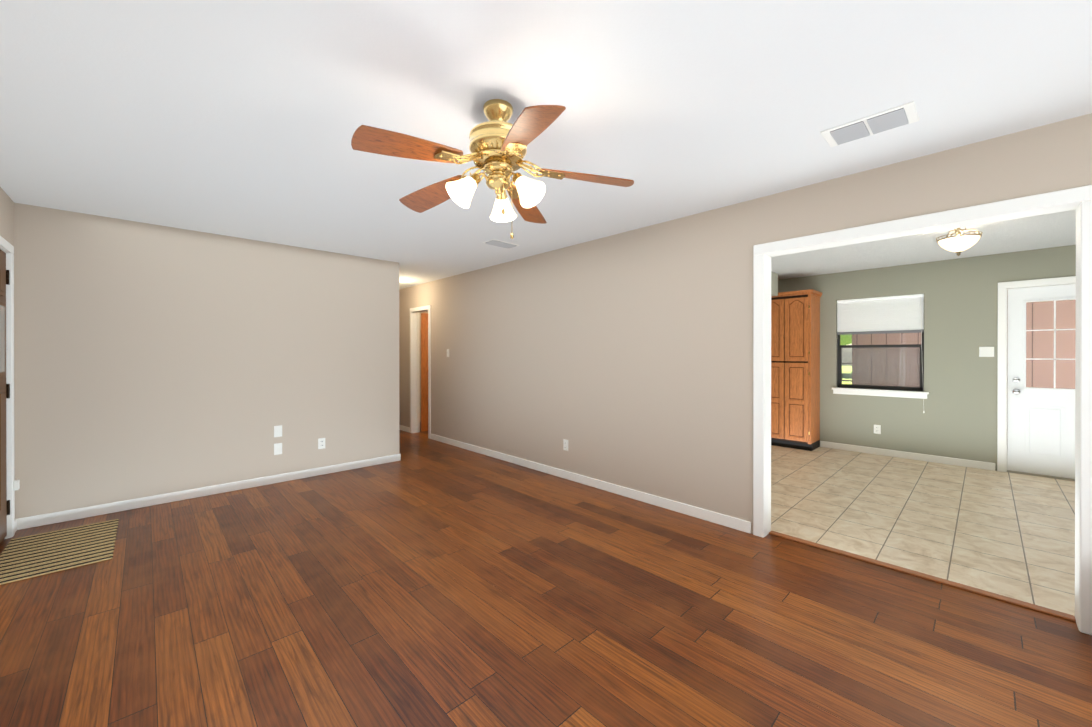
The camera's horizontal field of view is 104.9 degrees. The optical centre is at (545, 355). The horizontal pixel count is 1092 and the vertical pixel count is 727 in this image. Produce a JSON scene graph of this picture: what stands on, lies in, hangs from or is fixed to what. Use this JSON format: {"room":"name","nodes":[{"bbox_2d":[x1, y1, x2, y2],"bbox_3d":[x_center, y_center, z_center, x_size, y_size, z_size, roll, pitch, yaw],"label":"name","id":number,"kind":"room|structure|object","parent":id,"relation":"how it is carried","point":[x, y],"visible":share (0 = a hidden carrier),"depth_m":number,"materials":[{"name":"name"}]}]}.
{"room":"living room","nodes":[
{"label":"living room","id":0,"kind":"room"},
{"bbox_2d":[0,187,14,479],"bbox_3d":[-1.600,0.090,0.570,0.120,2.440,7.190,0,0,-44],"label":"wall","id":1,"kind":"structure","parent":0,"point":[6,218],"depth_m":2.99,"materials":[{"name":"beige paint"}]},
{"bbox_2d":[0,250,9,543],"bbox_3d":[-3.522,0.280,2.683,0.122,2.007,0.898,0,0,-44],"label":"front door","id":2,"kind":"structure","parent":1,"relation":"in","point":[4,395],"depth_m":2.87,"materials":[{"name":"brown"}]},
{"bbox_2d":[0,236,14,538],"bbox_3d":[-3.560,0.258,2.632,0.138,2.095,1.010,0,0,-44],"label":"door frame","id":3,"kind":"structure","parent":1,"relation":"attached to","point":[7,247],"depth_m":3.00,"materials":[{"name":"white wood"}]},
{"bbox_2d":[14,203,398,518],"bbox_3d":[-2.924,0.082,4.193,2.970,2.440,0.120,0,0,-44],"label":"wall","id":4,"kind":"structure","parent":0,"point":[151,359],"depth_m":3.78,"materials":[{"name":"beige paint"}]},
{"bbox_2d":[13,480,19,490],"bbox_3d":[-3.833,0.940,3.037,0.024,0.070,0.040,0,0,-44],"label":"electrical outlet","id":5,"kind":"object","parent":4,"relation":"attached to","point":[16,484],"visible":1,"depth_m":3.02,"materials":[{"name":"white plastic"}]},
{"bbox_2d":[15,454,400,531],"bbox_3d":[-2.868,1.260,4.146,2.982,0.085,0.030,0,0,-44],"label":"baseboard","id":6,"kind":"structure","parent":4,"relation":"attached to","point":[136,503],"depth_m":3.78,"materials":[{"name":"white wood"}]},
{"bbox_2d":[274,425,281,436],"bbox_3d":[-2.736,0.777,4.286,0.072,0.116,0.008,0,0,-44],"label":"jack","id":7,"kind":"object","parent":4,"relation":"attached to","point":[277,431],"visible":1,"depth_m":4.29,"materials":[{"name":"white plastic"}]},
{"bbox_2d":[274,443,281,454],"bbox_3d":[-2.736,0.957,4.286,0.072,0.116,0.008,0,0,-44],"label":"jack","id":8,"kind":"object","parent":4,"relation":"attached to","point":[277,448],"visible":1,"depth_m":4.28,"materials":[{"name":"white plastic"}]},
{"bbox_2d":[318,438,324,448],"bbox_3d":[-2.441,0.961,4.568,0.072,0.116,0.008,0,0,-44],"label":"duplex electrical outlet","id":9,"kind":"object","parent":4,"relation":"attached to","point":[321,443],"visible":1,"depth_m":4.56,"materials":[{"name":"white plastic"}]},
{"bbox_2d":[420,311,427,421],"bbox_3d":[-1.770,0.071,8.820,2.970,2.440,0.120,0,0,-44],"label":"wall","id":10,"kind":"structure","parent":0,"point":[420,362],"depth_m":8.10,"materials":[{"name":"beige paint"}]},
{"bbox_2d":[0,430,1091,726],"bbox_3d":[-1.023,1.335,2.886,4.150,0.060,9.740,0,0,-44],"label":"floor","id":11,"kind":"structure","parent":0,"point":[426,582],"depth_m":2.04,"materials":[{"name":"brown wood"}]},
{"bbox_2d":[0,519,118,584],"bbox_3d":[-3.275,1.301,2.824,0.532,0.009,0.880,0,0,-44],"label":"doormat","id":12,"kind":"object","parent":11,"relation":"on","point":[27,557],"visible":0.92,"depth_m":2.77,"materials":[{"name":"beige fabric"}]},
{"bbox_2d":[0,0,1091,289],"bbox_3d":[0.564,-1.177,3.911,7.870,0.080,10.440,0,0,-44],"label":"ceiling","id":13,"kind":"structure","parent":0,"point":[240,118],"depth_m":1.89,"materials":[{"name":"white paint"}]},
{"bbox_2d":[351,99,633,238],"bbox_3d":[-0.251,-0.833,1.905,1.178,0.600,1.203,0,0,-44],"label":"ceiling fan","id":14,"kind":"object","parent":13,"relation":"hanging from","point":[499,143],"visible":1,"depth_m":1.85,"materials":[{"name":"brown wood"}]},
{"bbox_2d":[482,239,518,248],"bbox_3d":[-0.457,-1.131,4.278,0.340,0.015,0.180,0,0,-44],"label":"ceiling vent","id":15,"kind":"object","parent":13,"relation":"in","point":[499,243],"visible":1,"depth_m":4.25,"materials":[{"name":"white metal"}]},
{"bbox_2d":[820,101,918,146],"bbox_3d":[1.593,-1.126,2.073,0.220,0.015,0.360,0,0,-44],"label":"ceiling vent","id":16,"kind":"object","parent":13,"relation":"in","point":[892,118],"visible":1,"depth_m":2.05,"materials":[{"name":"white metal"}]},
{"bbox_2d":[936,227,982,255],"bbox_3d":[3.552,-0.994,3.613,0.288,0.285,0.288,0,0,-44],"label":"ceiling light","id":17,"kind":"object","parent":13,"relation":"hanging from","point":[958,243],"visible":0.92,"depth_m":3.55,"materials":[{"name":"white glass"}]},
{"bbox_2d":[399,113,1091,533],"bbox_3d":[0.654,0.083,4.001,0.060,2.440,10.440,0,0,-44],"label":"wall","id":18,"kind":"structure","parent":0,"point":[621,359],"depth_m":3.65,"materials":[{"name":"beige paint"}]},
{"bbox_2d":[399,425,409,432],"bbox_3d":[-2.579,1.252,7.335,0.015,0.085,0.855,0,0,-44],"label":"baseboard","id":19,"kind":"structure","parent":18,"relation":"attached to","point":[401,427],"depth_m":7.16,"materials":[{"name":"white wood"}]},
{"bbox_2d":[410,305,430,438],"bbox_3d":[-1.983,0.259,6.806,0.150,2.075,0.690,0,0,-44],"label":"door frame","id":20,"kind":"structure","parent":18,"relation":"attached to","point":[415,370],"depth_m":6.98,"materials":[{"name":"white wood"}]},
{"bbox_2d":[421,313,427,431],"bbox_3d":[-1.872,0.286,7.226,0.560,1.993,0.102,0,0,-44],"label":"hall door","id":21,"kind":"structure","parent":18,"relation":"in","point":[424,371],"depth_m":7.08,"materials":[{"name":"brown wood"}]},
{"bbox_2d":[563,439,567,450],"bbox_3d":[0.208,0.947,4.420,0.008,0.116,0.072,0,0,-44],"label":"duplex electrical outlet","id":22,"kind":"object","parent":18,"relation":"attached to","point":[565,444],"visible":1,"depth_m":4.42,"materials":[{"name":"white plastic"}]},
{"bbox_2d":[431,433,750,532],"bbox_3d":[-0.141,1.258,4.784,0.012,0.085,4.743,0,0,-44],"label":"baseboard","id":23,"kind":"structure","parent":18,"relation":"attached to","point":[721,519],"depth_m":3.92,"materials":[{"name":"white wood"}]},
{"bbox_2d":[753,185,1091,634],"bbox_3d":[2.091,0.255,2.539,0.156,2.102,1.544,0,0,-44],"label":"door frame","id":24,"kind":"structure","parent":18,"relation":"attached to","point":[1078,200],"depth_m":2.19,"materials":[{"name":"white wood"}]},
{"bbox_2d":[769,531,1075,621],"bbox_3d":[2.129,1.300,2.578,0.055,0.011,1.400,0,0,-44],"label":"trim","id":25,"kind":"structure","parent":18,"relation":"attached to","point":[971,589],"depth_m":2.42,"materials":[{"name":"brown wood"}]},
{"bbox_2d":[771,271,777,295],"bbox_3d":[1.951,-0.985,5.008,3.090,0.310,0.530,0,0,-44],"label":"soffit","id":26,"kind":"structure","parent":0,"point":[774,283],"depth_m":5.79,"materials":[{"name":"beige"}]},
{"bbox_2d":[771,445,1074,615],"bbox_3d":[3.791,1.333,3.542,3.720,0.060,5.440,0,0,-44],"label":"floor","id":27,"kind":"structure","parent":0,"point":[1009,534],"depth_m":3.37,"materials":[{"name":"beige tile"}]},
{"bbox_2d":[771,289,821,450],"bbox_3d":[3.503,0.207,6.009,0.474,2.182,0.670,0,0,-44],"label":"pantry cabinet","id":28,"kind":"object","parent":27,"relation":"on","point":[795,369],"visible":0.75,"depth_m":5.80,"materials":[{"name":"brown wood"}]},
{"bbox_2d":[778,245,1075,470],"bbox_3d":[5.093,0.081,4.782,0.120,2.440,5.440,0,0,-44],"label":"wall","id":29,"kind":"structure","parent":0,"point":[957,418],"depth_m":5.05,"materials":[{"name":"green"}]},
{"bbox_2d":[874,425,880,433],"bbox_3d":[4.332,0.969,5.488,0.008,0.116,0.072,0,0,-44],"label":"electrical outlet","id":30,"kind":"object","parent":29,"relation":"attached to","point":[877,429],"visible":1,"depth_m":5.48,"materials":[{"name":"white plastic"}]},
{"bbox_2d":[837,294,923,334],"bbox_3d":[4.360,-0.521,5.512,0.044,0.476,0.898,0,0,-44],"label":"window blind","id":31,"kind":"object","parent":29,"relation":"attached to","point":[892,314],"visible":0.94,"depth_m":5.48,"materials":[{"name":"white fabric"}]},
{"bbox_2d":[920,296,924,412],"bbox_3d":[4.633,-0.009,5.165,0.040,1.442,0.044,0,0,-44],"label":"blind cord","id":32,"kind":"object","parent":31,"relation":"hanging from","point":[922,367],"visible":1,"depth_m":5.17,"materials":[{"name":"white plastic"}]},
{"bbox_2d":[832,332,928,398],"bbox_3d":[4.364,-0.114,5.516,0.150,1.295,1.000,0,0,-44],"label":"kitchen window","id":33,"kind":"structure","parent":29,"relation":"in","point":[840,381],"depth_m":5.52,"materials":[{"name":"grey"}]},
{"bbox_2d":[820,441,994,470],"bbox_3d":[4.474,1.257,5.337,0.012,0.085,1.695,0,0,-44],"label":"baseboard","id":34,"kind":"structure","parent":29,"relation":"attached to","point":[878,451],"depth_m":5.23,"materials":[{"name":"white wood"}]},
{"bbox_2d":[979,347,993,356],"bbox_3d":[5.009,-0.039,4.771,0.016,0.116,0.118,0,0,-44],"label":"light switch","id":35,"kind":"object","parent":29,"relation":"attached to","point":[986,351],"visible":1,"depth_m":4.77,"materials":[{"name":"white plastic"}]},
{"bbox_2d":[997,276,1075,480],"bbox_3d":[5.463,0.244,4.382,0.136,2.115,1.020,0,0,-44],"label":"door frame","id":36,"kind":"structure","parent":29,"relation":"attached to","point":[1003,287],"depth_m":4.67,"materials":[{"name":"white wood"}]},
{"bbox_2d":[1007,284,1075,478],"bbox_3d":[5.432,0.272,4.352,0.112,2.016,0.866,0,0,-44],"label":"kitchen door","id":37,"kind":"structure","parent":29,"relation":"in","point":[1040,430],"depth_m":4.52,"materials":[{"name":"white wood"}]},
{"label":"outside","id":38,"kind":"structure","parent":0,"visible":0},
{"bbox_2d":[842,366,851,383],"bbox_3d":[10.431,1.343,27.853,66.000,0.050,54.000,0,0,-44],"label":"grass","id":39,"kind":"structure","parent":38,"point":[846,377],"depth_m":28.66,"materials":[{"name":"plant"}]},
{"bbox_2d":[840,334,851,344],"bbox_3d":[13.263,-2.500,20.328,6.882,7.670,6.680,0,0,-44],"label":"tree","id":40,"kind":"object","parent":39,"relation":"on","point":[844,340],"depth_m":17.92,"materials":[{"name":"green plant"}]},
{"bbox_3d":[7.615,1.342,4.206,2.730,0.060,7.680,0,0,-44],"label":"porch floor","id":41,"kind":"structure","parent":0,"visible":0},
{"bbox_2d":[852,290,1075,388],"bbox_3d":[8.094,-0.194,4.591,0.100,3.010,7.780,0,0,-44],"label":"wall","id":42,"kind":"structure","parent":41,"relation":"on","point":[1047,372],"depth_m":5.90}
]}

